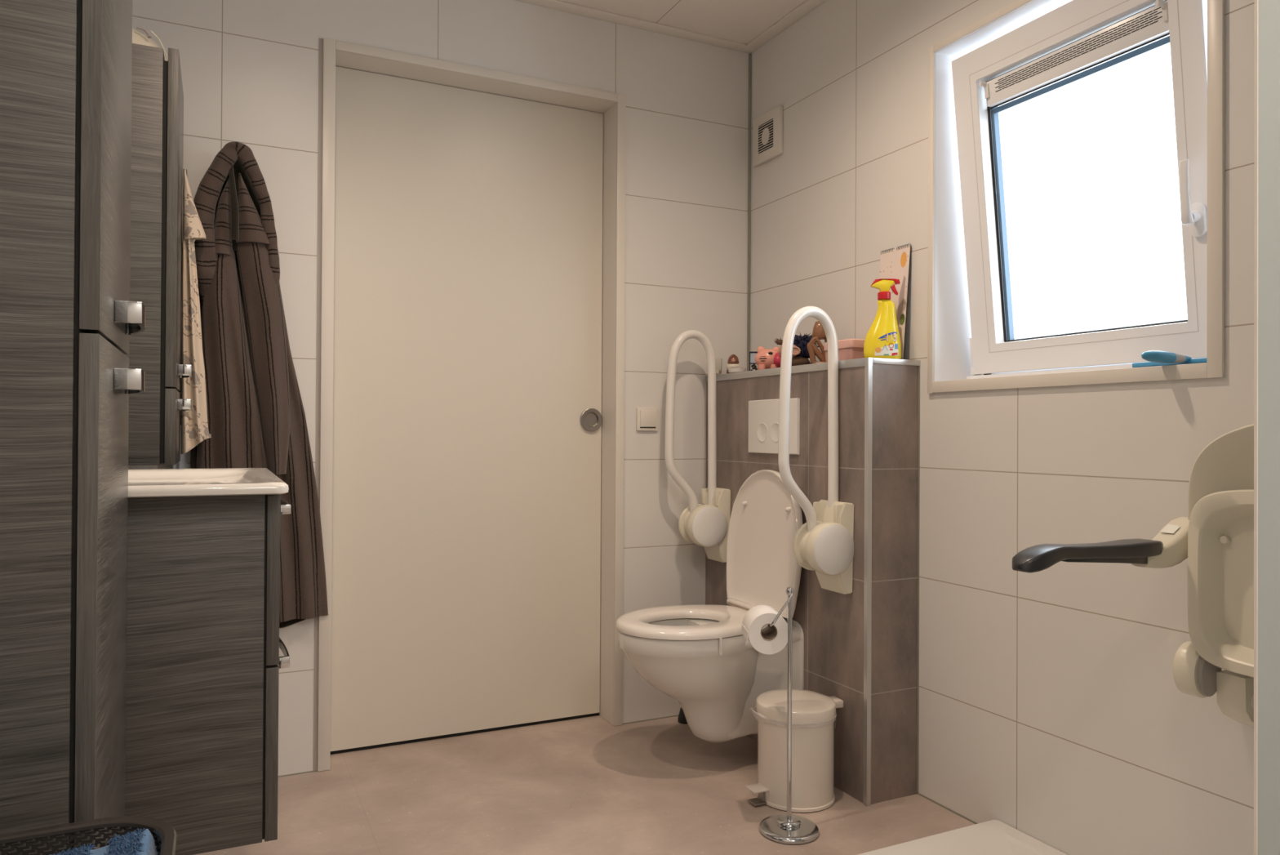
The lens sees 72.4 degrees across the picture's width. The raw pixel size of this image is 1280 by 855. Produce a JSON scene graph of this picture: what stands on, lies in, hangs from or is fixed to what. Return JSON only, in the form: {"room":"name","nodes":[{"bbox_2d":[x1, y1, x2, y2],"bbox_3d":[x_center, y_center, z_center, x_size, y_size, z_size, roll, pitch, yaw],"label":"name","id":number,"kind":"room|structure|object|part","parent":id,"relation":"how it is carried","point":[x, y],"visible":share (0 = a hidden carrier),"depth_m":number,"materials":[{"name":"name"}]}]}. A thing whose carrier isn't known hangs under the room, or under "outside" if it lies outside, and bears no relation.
{"room":"accessible bathroom","nodes":[
{"label":"accessible bathroom","id":0,"kind":"room"},
{"bbox_2d":[172,425,187,468],"bbox_3d":[-1.241,0.143,2.358,0.038,0.300,0.014,0,0,-26],"label":"faucet","id":1,"kind":"object","parent":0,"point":[183,463],"visible":0.06,"depth_m":2.36,"materials":[{"name":"grey metal"}]},
{"bbox_2d":[128,0,748,775],"bbox_3d":[-0.552,-0.189,2.839,2.610,2.378,0.200,0,0,-26],"label":"wall","id":2,"kind":"structure","parent":0,"point":[249,68],"depth_m":2.97,"materials":[{"name":"tile"}]},
{"bbox_2d":[312,38,323,770],"bbox_3d":[-0.936,-0.069,2.542,0.012,2.129,0.001,0,0,-26],"label":"trim","id":3,"kind":"structure","parent":2,"relation":"attached to","point":[321,40],"depth_m":2.54,"materials":[{"name":"grey plastic"}]},
{"bbox_2d":[317,38,626,771],"bbox_3d":[-0.524,-0.065,2.820,0.969,2.129,0.159,0,0,-26],"label":"door","id":4,"kind":"structure","parent":2,"relation":"in","point":[472,401],"depth_m":2.84,"materials":[{"name":"white paint"}]},
{"bbox_3d":[-0.169,-0.027,3.030,0.079,0.079,0.012,0,0,-26],"label":"recessed pull","id":5,"kind":"part","parent":4,"relation":"part of","materials":[{"name":"silver metal"}]},
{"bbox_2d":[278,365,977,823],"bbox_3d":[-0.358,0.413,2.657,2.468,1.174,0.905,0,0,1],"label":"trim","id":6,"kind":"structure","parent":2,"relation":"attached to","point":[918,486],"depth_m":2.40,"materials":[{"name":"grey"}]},
{"bbox_2d":[515,0,756,53],"bbox_3d":[-0.582,-1.375,2.692,2.210,0.008,0.048,0,0,-26],"label":"trim","id":7,"kind":"structure","parent":2,"relation":"attached to","point":[553,4],"depth_m":2.97,"materials":[{"name":"white"}]},
{"bbox_2d":[635,407,657,431],"bbox_3d":[0.026,-0.029,2.998,0.080,0.080,0.013,0,0,-26],"label":"light switch","id":8,"kind":"object","parent":2,"relation":"attached to","point":[646,418],"visible":1,"depth_m":2.99,"materials":[{"name":"white plastic"}]},
{"bbox_2d":[746,53,751,370],"bbox_3d":[0.398,-0.772,3.182,0.008,1.179,0.008,0,0,-26],"label":"trim","id":9,"kind":"structure","parent":2,"relation":"attached to","point":[749,54],"depth_m":3.18,"materials":[{"name":"grey"}]},
{"bbox_3d":[-1.124,-0.735,2.426,0.010,0.033,0.053,0,0,-26],"label":"wall hook","id":10,"kind":"object","parent":2,"relation":"attached to","visible":0},
{"bbox_2d":[191,141,328,627],"bbox_3d":[-1.045,-0.100,2.421,0.366,1.340,0.116,0,0,-26],"label":"bathrobe","id":11,"kind":"object","parent":10,"relation":"hanging from","point":[256,418],"visible":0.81,"depth_m":2.40,"materials":[{"name":"brown fabric"}]},
{"bbox_3d":[-1.105,0.007,2.381,0.200,0.975,0.049,0,0,-26],"label":"panel","id":12,"kind":"part","parent":11,"relation":"part of","materials":[{"name":"brown fabric"}]},
{"bbox_2d":[193,141,279,301],"bbox_3d":[-1.097,-0.507,2.381,0.230,0.529,0.085,0,0,-26],"label":"hood","id":13,"kind":"object","parent":11,"relation":"attached to","point":[237,260],"depth_m":2.38,"materials":[{"name":"brown fabric"}]},
{"bbox_3d":[-1.219,-0.669,2.348,0.008,0.022,0.110,0,0,-26],"label":"wall hook","id":14,"kind":"object","parent":2,"relation":"attached to","visible":0},
{"bbox_2d":[181,168,211,453],"bbox_3d":[-1.161,-0.302,2.293,0.072,0.745,0.039,0,0,-26],"label":"towel","id":15,"kind":"object","parent":14,"relation":"hanging from","point":[194,425],"visible":0.98,"depth_m":2.28,"materials":[{"name":"beige fabric"}]},
{"bbox_2d":[194,715,974,854],"bbox_3d":[0.243,1.044,1.164,2.610,0.100,4.100,0,0,-26],"label":"floor","id":16,"kind":"structure","parent":0,"point":[590,784],"depth_m":2.32,"materials":[{"name":"tile"}]},
{"bbox_2d":[0,815,176,854],"bbox_3d":[-0.593,0.685,0.657,0.418,0.563,0.428,0,0,-26],"label":"laundry basket","id":17,"kind":"object","parent":16,"relation":"on","point":[166,843],"visible":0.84,"depth_m":0.89,"materials":[{"name":"grey plastic"}]},
{"bbox_2d":[48,827,157,854],"bbox_3d":[-0.587,0.446,0.664,0.371,0.091,0.354,0,0,-26],"label":"folded towel","id":18,"kind":"object","parent":17,"relation":"in","point":[141,842],"visible":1,"depth_m":0.85,"materials":[{"name":"blue fabric"}]},
{"bbox_2d":[677,706,687,724],"bbox_3d":[0.156,0.980,2.991,0.052,0.050,0.052,0,0,-26],"label":"door stop","id":19,"kind":"object","parent":16,"relation":"on","point":[682,718],"visible":0.38,"depth_m":2.97,"materials":[{"name":"black rubber"}]},
{"bbox_2d":[759,586,819,844],"bbox_3d":[0.373,0.698,2.183,0.147,0.606,0.172,0,0,10],"label":"stand","id":20,"kind":"object","parent":16,"relation":"on","point":[788,828],"visible":0.91,"depth_m":2.16,"materials":[{"name":"silver metal"}]},
{"bbox_2d":[741,604,787,654],"bbox_3d":[0.318,0.512,2.219,0.107,0.104,0.101,0,0,-3],"label":"toilet roll","id":21,"kind":"object","parent":20,"relation":"hanging from","point":[772,640],"visible":0.96,"depth_m":2.17,"materials":[{"name":"white paper"}]},
{"bbox_3d":[0.328,0.452,2.211,0.053,0.088,0.136,0,0,-26],"label":"arm","id":22,"kind":"part","parent":20,"relation":"part of","materials":[{"name":"silver metal"}]},
{"bbox_2d":[745,688,843,812],"bbox_3d":[0.420,0.869,2.370,0.220,0.267,0.238,0,0,27],"label":"pedal bin","id":23,"kind":"object","parent":16,"relation":"on","point":[814,714],"visible":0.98,"depth_m":2.30,"materials":[{"name":"white metal"}]},
{"bbox_3d":[0.424,0.752,2.379,0.214,0.034,0.214,0,0,-26],"label":"lid","id":24,"kind":"part","parent":23,"relation":"part of","materials":[{"name":"white plastic"}]},
{"bbox_2d":[857,819,1067,854],"bbox_3d":[0.667,0.979,1.506,0.949,0.038,0.997,0,0,-26],"label":"shower tray","id":25,"kind":"object","parent":16,"relation":"on","point":[992,837],"visible":1,"depth_m":2.03,"materials":[{"name":"white ceramic"}]},
{"bbox_2d":[1253,0,1279,854],"bbox_3d":[0.988,-0.187,1.083,0.755,2.367,0.003,0,0,-26],"label":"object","id":26,"kind":"object","parent":16,"relation":"on","point":[1267,12],"visible":1,"depth_m":0.93,"materials":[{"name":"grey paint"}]},
{"bbox_2d":[557,0,806,44],"bbox_3d":[0.257,-1.434,1.180,2.610,0.100,4.100,0,0,-26],"label":"ceiling","id":27,"kind":"structure","parent":0,"point":[741,21],"depth_m":2.90,"materials":[{"name":"white paint"}]},
{"bbox_2d":[655,0,680,23],"bbox_3d":[0.306,-1.385,1.066,1.202,0.002,3.652,0,0,-26],"label":"trim","id":28,"kind":"structure","parent":27,"relation":"attached to","point":[680,0],"depth_m":2.89,"materials":[{"name":"grey"}]},
{"bbox_2d":[705,357,919,805],"bbox_3d":[0.499,0.410,2.752,0.182,1.190,0.865,0,0,-26],"label":"wall","id":29,"kind":"structure","parent":0,"point":[860,646],"depth_m":2.39,"materials":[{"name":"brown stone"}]},
{"bbox_2d":[664,329,730,562],"bbox_3d":[0.183,0.062,2.966,0.213,0.788,0.140,0,0,-26],"label":"grab rail","id":30,"kind":"object","parent":29,"relation":"attached to","point":[706,525],"visible":1,"depth_m":2.95,"materials":[{"name":"beige plastic"}]},
{"bbox_3d":[0.259,0.332,3.004,0.040,0.251,0.136,0,0,-26],"label":"wall plate","id":31,"kind":"part","parent":30,"relation":"part of","materials":[{"name":"beige plastic"}]},
{"bbox_2d":[615,469,804,742],"bbox_3d":[0.178,0.533,2.611,0.520,0.808,0.390,0,0,-26],"label":"toilet","id":32,"kind":"object","parent":29,"relation":"attached to","point":[699,655],"visible":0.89,"depth_m":2.57,"materials":[{"name":"white ceramic"}]},
{"bbox_3d":[0.150,0.573,2.597,0.457,0.026,0.372,0,0,-26],"label":"seat","id":33,"kind":"part","parent":32,"relation":"part of","materials":[{"name":"white plastic"}]},
{"bbox_3d":[0.176,0.763,2.609,0.510,0.348,0.360,0,0,-26],"label":"bowl","id":34,"kind":"part","parent":32,"relation":"part of","materials":[{"name":"white ceramic"}]},
{"bbox_3d":[0.383,0.344,2.710,0.058,0.426,0.390,0,0,-26],"label":"lid","id":35,"kind":"part","parent":32,"relation":"part of","materials":[{"name":"white plastic"}]},
{"bbox_2d":[715,358,721,373],"bbox_3d":[0.271,-0.214,3.100,0.039,0.060,0.039,0,0,-26],"label":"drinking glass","id":36,"kind":"object","parent":29,"relation":"on","point":[717,371],"visible":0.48,"depth_m":3.09,"materials":[{"name":"glass"}]},
{"bbox_2d":[726,354,740,373],"bbox_3d":[0.326,-0.220,3.059,0.049,0.072,0.041,0,0,4],"label":"figurine","id":37,"kind":"object","parent":29,"relation":"on","point":[733,361],"visible":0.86,"depth_m":3.04,"materials":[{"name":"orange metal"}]},
{"bbox_2d":[728,366,746,373],"bbox_3d":[0.331,-0.196,2.987,0.062,0.023,0.062,0,0,-26],"label":"dish","id":38,"kind":"object","parent":29,"relation":"on","point":[733,369],"visible":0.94,"depth_m":2.96,"materials":[{"name":"white ceramic"}]},
{"bbox_2d":[749,351,757,370],"bbox_3d":[0.393,-0.222,2.996,0.036,0.076,0.010,0,0,6],"label":"picture frame","id":39,"kind":"object","parent":29,"relation":"on","point":[752,354],"visible":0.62,"depth_m":3.00,"materials":[{"name":"black plastic"}]},
{"bbox_2d":[750,352,757,363],"bbox_3d":[0.393,-0.238,2.998,0.030,0.036,0.003,0,0,6],"label":"picture","id":40,"kind":"object","parent":39,"relation":"on","point":[753,355],"depth_m":3.00,"materials":[{"name":"grey paper"}]},
{"bbox_2d":[755,346,781,369],"bbox_3d":[0.430,-0.225,2.863,0.107,0.081,0.076,0,0,27],"label":"piggy bank","id":41,"kind":"object","parent":29,"relation":"on","point":[766,358],"visible":0.83,"depth_m":2.84,"materials":[{"name":"pink ceramic"}]},
{"bbox_2d":[748,397,799,454],"bbox_3d":[0.409,-0.003,2.722,0.019,0.168,0.267,0,0,-26],"label":"flush plate","id":42,"kind":"object","parent":29,"relation":"attached to","point":[763,415],"visible":0.79,"depth_m":2.72,"materials":[{"name":"white plastic"}]},
{"bbox_2d":[773,333,819,365],"bbox_3d":[0.502,-0.242,2.757,0.162,0.115,0.088,0,0,4],"label":"doll","id":43,"kind":"object","parent":29,"relation":"on","point":[800,356],"visible":0.58,"depth_m":2.74,"materials":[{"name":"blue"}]},
{"bbox_2d":[777,306,853,594],"bbox_3d":[0.470,0.060,2.397,0.206,0.788,0.140,0,0,-26],"label":"grab rail","id":44,"kind":"object","parent":29,"relation":"attached to","point":[824,544],"visible":1,"depth_m":2.38,"materials":[{"name":"beige plastic"}]},
{"bbox_3d":[0.535,0.330,2.430,0.040,0.251,0.136,0,0,-26],"label":"wall plate","id":45,"kind":"part","parent":44,"relation":"part of","materials":[{"name":"beige plastic"}]},
{"bbox_2d":[807,320,826,364],"bbox_3d":[0.549,-0.253,2.644,0.089,0.136,0.046,0,0,4],"label":"figurine","id":46,"kind":"object","parent":29,"relation":"on","point":[818,333],"visible":0.7,"depth_m":2.63,"materials":[{"name":"brown wood"}]},
{"bbox_3d":[0.535,-0.222,2.634,0.062,0.072,0.026,0,0,4],"label":"leg","id":47,"kind":"part","parent":46,"relation":"part of","materials":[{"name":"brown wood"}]},
{"bbox_3d":[0.538,-0.239,2.634,0.059,0.070,0.014,0,0,-1],"label":"arm","id":48,"kind":"part","parent":46,"relation":"part of","materials":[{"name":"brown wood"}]},
{"bbox_2d":[823,338,864,361],"bbox_3d":[0.613,-0.219,2.562,0.096,0.067,0.132,0,0,-26],"label":"plastic box","id":49,"kind":"object","parent":29,"relation":"on","point":[848,348],"visible":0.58,"depth_m":2.50,"materials":[{"name":"pink plastic"}]},
{"bbox_3d":[0.613,-0.240,2.563,0.096,0.025,0.132,0,0,-26],"label":"lid","id":50,"kind":"part","parent":49,"relation":"part of","materials":[{"name":"pink plastic"}]},
{"bbox_2d":[863,278,901,359],"bbox_3d":[0.669,-0.298,2.414,0.101,0.224,0.064,0,0,12],"label":"spray bottle","id":51,"kind":"object","parent":29,"relation":"on","point":[882,339],"visible":0.98,"depth_m":2.40,"materials":[{"name":"yellow plastic"}]},
{"bbox_2d":[876,243,911,359],"bbox_3d":[0.716,-0.349,2.482,0.033,0.327,0.120,0,0,-26],"label":"calendar","id":52,"kind":"object","parent":29,"relation":"on","point":[895,263],"visible":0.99,"depth_m":2.46,"materials":[{"name":"white paper"}]},
{"bbox_2d":[750,0,1254,854],"bbox_3d":[1.334,-0.186,1.583,0.300,2.378,3.700,0,0,-26],"label":"wall","id":53,"kind":"structure","parent":0,"point":[1052,708],"depth_m":2.11,"materials":[{"name":"tile"}]},
{"bbox_2d":[752,105,782,166],"bbox_3d":[0.448,-1.021,3.072,0.018,0.166,0.166,0,0,-26],"label":"fan","id":54,"kind":"object","parent":53,"relation":"attached to","point":[767,132],"visible":1,"depth_m":3.06,"materials":[{"name":"white plastic"}]},
{"bbox_2d":[746,0,826,48],"bbox_3d":[1.194,-1.373,1.493,0.048,0.008,3.652,0,0,-26],"label":"trim","id":55,"kind":"structure","parent":53,"relation":"attached to","point":[806,6],"depth_m":2.95,"materials":[{"name":"white"}]},
{"bbox_2d":[927,0,1225,393],"bbox_3d":[1.085,-0.561,2.090,0.304,0.940,0.773,0,0,-26],"label":"window","id":56,"kind":"structure","parent":53,"relation":"in","point":[976,73],"depth_m":2.13,"materials":[{"name":"white plastic"}]},
{"bbox_3d":[1.113,-0.567,2.110,0.127,0.888,0.726,0,0,-26],"label":"fixed frame","id":57,"kind":"part","parent":56,"relation":"part of","materials":[{"name":"white plastic"}]},
{"bbox_2d":[1132,350,1206,367],"bbox_3d":[1.061,-0.140,1.789,0.123,0.029,0.188,0,0,-26],"label":"squeegee","id":58,"kind":"object","parent":56,"relation":"on","point":[1155,357],"visible":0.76,"depth_m":1.76,"materials":[{"name":"blue plastic"}]},
{"bbox_3d":[1.065,-0.142,1.771,0.117,0.025,0.030,0,0,-15],"label":"handle","id":59,"kind":"part","parent":58,"relation":"part of","materials":[{"name":"blue plastic"}]},
{"bbox_3d":[1.131,-0.469,1.794,0.059,0.152,0.033,0,0,-26],"label":"handle","id":60,"kind":"part","parent":56,"relation":"part of","materials":[{"name":"white plastic"}]},
{"bbox_2d":[1012,423,1253,726],"bbox_3d":[0.962,0.261,1.382,0.536,0.566,0.484,0,0,-26],"label":"chair","id":61,"kind":"object","parent":53,"relation":"attached to","point":[1216,535],"visible":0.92,"depth_m":1.57,"materials":[{"name":"beige plastic"}]},
{"bbox_3d":[0.999,0.214,1.637,0.200,0.088,0.052,0,0,-26],"label":"armrest","id":62,"kind":"part","parent":61,"relation":"part of","materials":[{"name":"beige plastic"}]},
{"bbox_3d":[1.156,0.190,1.457,0.064,0.421,0.452,0,0,-26],"label":"backrest","id":63,"kind":"part","parent":61,"relation":"part of","materials":[{"name":"beige plastic"}]},
{"bbox_3d":[-0.838,-0.205,0.538,0.100,2.378,3.700,0,0,-26],"label":"wall","id":64,"kind":"structure","parent":0,"visible":0},
{"bbox_2d":[0,0,145,854],"bbox_3d":[-0.809,-0.238,1.040,0.384,1.750,0.350,0,0,-26],"label":"tall cabinet","id":65,"kind":"object","parent":64,"relation":"attached to","point":[68,317],"visible":1,"depth_m":0.94,"materials":[{"name":"grey wood"}]},
{"bbox_3d":[-0.675,0.269,1.103,0.019,0.740,0.350,0,0,-26],"label":"door","id":66,"kind":"part","parent":65,"relation":"part of","materials":[{"name":"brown wood"}]},
{"bbox_3d":[-0.670,-0.609,1.109,0.019,1.006,0.350,0,0,-26],"label":"door","id":67,"kind":"part","parent":65,"relation":"part of","materials":[{"name":"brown wood"}]},
{"bbox_3d":[-0.673,-0.060,1.160,0.032,0.026,0.160,0,0,-26],"label":"handle","id":68,"kind":"part","parent":65,"relation":"part of","materials":[{"name":"silver metal"}]},
{"bbox_3d":[-0.673,-0.144,1.161,0.032,0.027,0.160,0,0,-26],"label":"handle","id":69,"kind":"part","parent":65,"relation":"part of","materials":[{"name":"silver metal"}]},
{"bbox_2d":[125,43,191,465],"bbox_3d":[-1.310,-0.400,2.115,0.410,0.973,0.320,0,0,-26],"label":"upper cabinet","id":70,"kind":"object","parent":64,"relation":"attached to","point":[157,86],"visible":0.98,"depth_m":2.03,"materials":[{"name":"grey wood"}]},
{"bbox_2d":[132,26,168,61],"bbox_3d":[-1.273,-0.935,2.162,0.202,0.106,0.150,0,0,-26],"label":"bag","id":71,"kind":"object","parent":70,"relation":"on","point":[138,37],"visible":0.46,"depth_m":2.14,"materials":[{"name":"beige fabric"}]},
{"bbox_3d":[-1.165,-0.001,2.183,0.022,0.178,0.320,0,0,-26],"label":"door","id":72,"kind":"part","parent":70,"relation":"part of","materials":[{"name":"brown wood"}]},
{"bbox_3d":[-1.162,-0.490,2.186,0.022,0.791,0.320,0,0,-26],"label":"door","id":73,"kind":"part","parent":70,"relation":"part of","materials":[{"name":"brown wood"}]},
{"bbox_3d":[-1.138,-0.056,2.185,0.032,0.026,0.130,0,0,-26],"label":"handle","id":74,"kind":"part","parent":70,"relation":"part of","materials":[{"name":"silver metal"}]},
{"bbox_3d":[-1.137,-0.140,2.186,0.032,0.027,0.130,0,0,-26],"label":"handle","id":75,"kind":"part","parent":70,"relation":"part of","materials":[{"name":"silver metal"}]},
{"bbox_2d":[124,493,291,854],"bbox_3d":[-0.945,0.380,1.533,0.578,0.550,0.570,0,0,-26],"label":"vanity unit","id":76,"kind":"object","parent":64,"relation":"attached to","point":[204,662],"visible":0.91,"depth_m":1.35,"materials":[{"name":"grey wood"}]},
{"bbox_2d":[128,467,288,497],"bbox_3d":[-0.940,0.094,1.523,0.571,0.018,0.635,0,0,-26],"label":"washbasin","id":77,"kind":"object","parent":76,"relation":"in","point":[142,482],"visible":0.63,"depth_m":1.45,"materials":[{"name":"white ceramic"}]},
{"bbox_3d":[-0.709,0.520,1.646,0.019,0.274,0.570,0,0,-26],"label":"drawer","id":78,"kind":"part","parent":76,"relation":"part of","materials":[{"name":"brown wood"}]},
{"bbox_3d":[-0.707,0.244,1.648,0.019,0.269,0.570,0,0,-26],"label":"drawer","id":79,"kind":"part","parent":76,"relation":"part of","materials":[{"name":"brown wood"}]},
{"bbox_3d":[-0.621,0.378,1.506,0.016,0.018,0.230,0,0,-26],"label":"bow handle","id":80,"kind":"part","parent":76,"relation":"part of","materials":[{"name":"silver metal"}]},
{"bbox_3d":[-0.620,0.132,1.507,0.016,0.015,0.230,0,0,-26],"label":"bow handle","id":81,"kind":"part","parent":76,"relation":"part of","materials":[{"name":"silver metal"}]}
]}

